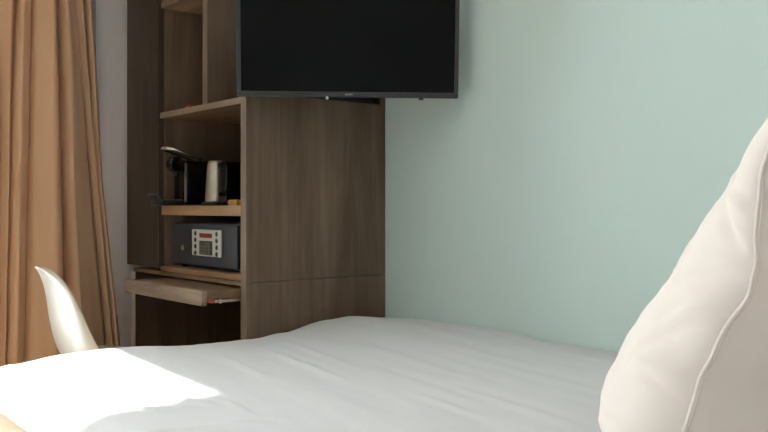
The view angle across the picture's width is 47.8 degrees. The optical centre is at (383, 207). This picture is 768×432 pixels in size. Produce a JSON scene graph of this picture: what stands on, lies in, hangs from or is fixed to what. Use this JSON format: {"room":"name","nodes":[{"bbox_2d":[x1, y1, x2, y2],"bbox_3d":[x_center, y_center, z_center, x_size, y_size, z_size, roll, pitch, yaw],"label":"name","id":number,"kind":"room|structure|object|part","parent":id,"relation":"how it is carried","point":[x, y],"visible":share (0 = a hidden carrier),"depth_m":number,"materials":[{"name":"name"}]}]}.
{"room":"hotel room","nodes":[
{"label":"hotel room","id":0,"kind":"room"},
{"bbox_2d":[96,0,147,346],"bbox_3d":[-2.263,-0.280,2.813,4.000,2.500,0.200,0,0,-39],"label":"wall","id":1,"kind":"structure","parent":0,"point":[111,15],"depth_m":3.62,"materials":[{"name":"grey paint"}]},
{"bbox_2d":[93,0,95,45],"bbox_3d":[-2.231,-0.150,2.702,2.700,2.240,0.012,0,0,-39],"label":"trim","id":2,"kind":"structure","parent":1,"relation":"attached to","point":[94,1],"depth_m":3.55,"materials":[{"name":"grey paint"}]},
{"bbox_2d":[384,0,767,352],"bbox_3d":[0.599,-0.280,2.542,0.100,2.500,4.230,0,0,-39],"label":"wall","id":3,"kind":"structure","parent":0,"point":[582,147],"depth_m":2.53,"materials":[{"name":"green paint"}]},
{"bbox_2d":[236,0,459,99],"bbox_3d":[-0.120,-0.564,2.865,0.711,0.432,0.245,0,0,-5],"label":"television","id":4,"kind":"object","parent":3,"relation":"attached to","point":[286,48],"visible":1,"depth_m":2.77,"materials":[{"name":"grey plastic"}]},
{"bbox_3d":[-0.992,-1.580,1.249,4.200,0.100,4.230,0,0,-39],"label":"ceiling","id":5,"kind":"structure","parent":0,"visible":0},
{"bbox_3d":[-2.293,-1.480,2.533,3.200,0.100,0.055,0,0,-39],"label":"rail","id":6,"kind":"object","parent":5,"relation":"attached to","visible":0},
{"bbox_2d":[0,0,119,366],"bbox_3d":[-1.393,-0.240,3.229,0.954,2.380,0.101,0,0,-39],"label":"curtain","id":7,"kind":"object","parent":6,"relation":"hanging from","point":[53,211],"visible":0.81,"depth_m":3.29,"materials":[{"name":"brown fabric"}]},
{"bbox_3d":[-0.992,1.020,1.249,4.200,0.100,4.230,0,0,-39],"label":"floor","id":8,"kind":"structure","parent":0,"visible":0},
{"bbox_2d":[0,414,25,431],"bbox_3d":[0.168,0.445,1.844,1.434,1.050,2.230,0,0,-39],"label":"bed","id":9,"kind":"object","parent":8,"relation":"on","point":[6,425],"visible":0.02,"depth_m":1.97,"materials":[{"name":"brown fabric"}]},
{"bbox_2d":[0,316,617,431],"bbox_3d":[0.129,0.417,1.870,1.470,0.079,2.188,0,0,-39],"label":"duvet","id":10,"kind":"object","parent":9,"relation":"on","point":[348,373],"visible":0.87,"depth_m":1.99,"materials":[{"name":"white fabric"}]},
{"bbox_2d":[598,118,767,431],"bbox_3d":[0.569,0.122,1.351,0.366,0.527,0.707,0,0,35],"label":"pillow","id":11,"kind":"object","parent":10,"relation":"on","point":[695,359],"visible":1,"depth_m":1.07,"materials":[{"name":"beige fabric"}]},
{"bbox_2d":[35,266,121,353],"bbox_3d":[-0.946,0.581,2.943,0.460,0.784,0.457,0,0,-39],"label":"shell chair","id":12,"kind":"object","parent":8,"relation":"on","point":[71,332],"visible":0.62,"depth_m":2.79,"materials":[{"name":"white plastic"}]},
{"bbox_2d":[125,0,384,346],"bbox_3d":[-0.575,-0.195,3.338,0.716,2.330,0.960,0,0,-39],"label":"cabinet","id":13,"kind":"object","parent":8,"relation":"on","point":[311,211],"depth_m":3.10,"materials":[{"name":"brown wood"}]},
{"bbox_2d":[162,0,202,14],"bbox_3d":[-0.524,-0.779,3.377,0.567,0.024,0.350,0,0,-39],"label":"shelf","id":14,"kind":"object","parent":13,"relation":"attached to","point":[169,7],"depth_m":3.31,"materials":[{"name":"brown wood"}]},
{"bbox_2d":[125,277,240,305],"bbox_3d":[-0.555,0.292,3.196,0.567,0.050,0.644,0,0,-39],"label":"drawer","id":15,"kind":"object","parent":13,"relation":"on","point":[199,291],"depth_m":2.96,"materials":[{"name":"brown wood"}]},
{"bbox_2d":[134,267,240,285],"bbox_3d":[-0.526,0.252,3.380,0.565,0.014,0.891,0,0,-39],"label":"shelf","id":16,"kind":"object","parent":13,"relation":"attached to","point":[191,276],"depth_m":3.16,"materials":[{"name":"brown wood"}]},
{"bbox_3d":[-0.799,0.615,3.713,0.569,0.711,0.030,0,0,-39],"label":"leg panel","id":17,"kind":"part","parent":13,"relation":"part of","materials":[{"name":"brown wood"}]},
{"bbox_2d":[147,146,240,205],"bbox_3d":[-0.691,-0.121,3.368,0.450,0.223,0.112,0,0,-39],"label":"coffee machine","id":18,"kind":"object","parent":13,"relation":"on","point":[189,174],"visible":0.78,"depth_m":3.29,"materials":[{"name":"black plastic"}]},
{"bbox_2d":[147,193,184,205],"bbox_3d":[-0.823,-0.032,3.264,0.115,0.046,0.096,0,0,-39],"label":"drip tray","id":19,"kind":"object","parent":18,"relation":"on","point":[155,198],"depth_m":3.24,"materials":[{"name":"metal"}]},
{"bbox_3d":[-0.774,-0.203,3.304,0.155,0.060,0.097,0,0,-39],"label":"lever","id":20,"kind":"part","parent":18,"relation":"part of","materials":[{"name":"metal"}]},
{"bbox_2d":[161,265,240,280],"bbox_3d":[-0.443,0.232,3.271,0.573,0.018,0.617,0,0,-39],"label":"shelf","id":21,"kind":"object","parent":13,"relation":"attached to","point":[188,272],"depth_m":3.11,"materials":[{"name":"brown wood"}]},
{"bbox_2d":[173,222,240,272],"bbox_3d":[-0.516,0.139,3.223,0.372,0.167,0.503,0,0,-39],"label":"safe","id":22,"kind":"object","parent":13,"relation":"on","point":[217,245],"visible":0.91,"depth_m":3.07,"materials":[{"name":"metal"}]},
{"bbox_2d":[201,160,228,204],"bbox_3d":[-0.612,-0.092,3.150,0.105,0.165,0.130,0,0,-7],"label":"electric kettle","id":23,"kind":"object","parent":13,"relation":"on","point":[217,178],"visible":0.91,"depth_m":3.13,"materials":[{"name":"silver metal"}]},
{"bbox_3d":[-0.614,-0.168,3.163,0.058,0.013,0.058,0,0,-39],"label":"lid","id":24,"kind":"part","parent":23,"relation":"part of","materials":[{"name":"metal"}]},
{"bbox_3d":[-0.576,-0.105,3.116,0.017,0.127,0.063,0,0,-39],"label":"handle","id":25,"kind":"part","parent":23,"relation":"part of","materials":[{"name":"black plastic"}]},
{"bbox_3d":[-0.401,-0.848,3.229,0.583,0.964,0.034,0,0,-39],"label":"tower panel","id":26,"kind":"part","parent":13,"relation":"part of","materials":[{"name":"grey wood"}]},
{"bbox_2d":[228,200,240,204],"bbox_3d":[-0.502,-0.019,2.997,0.055,0.019,0.060,0,0,-39],"label":"wooden block","id":27,"kind":"object","parent":13,"relation":"on","point":[230,202],"visible":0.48,"depth_m":2.97,"materials":[{"name":"orange wood"}]},
{"bbox_3d":[-0.232,0.608,3.021,0.583,0.724,0.034,0,0,-39],"label":"panel","id":28,"kind":"part","parent":13,"relation":"part of","materials":[{"name":"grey wood"}]},
{"bbox_3d":[-0.232,-0.068,3.021,0.583,0.622,0.034,0,0,-39],"label":"panel","id":29,"kind":"part","parent":13,"relation":"part of","materials":[{"name":"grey wood"}]}
]}

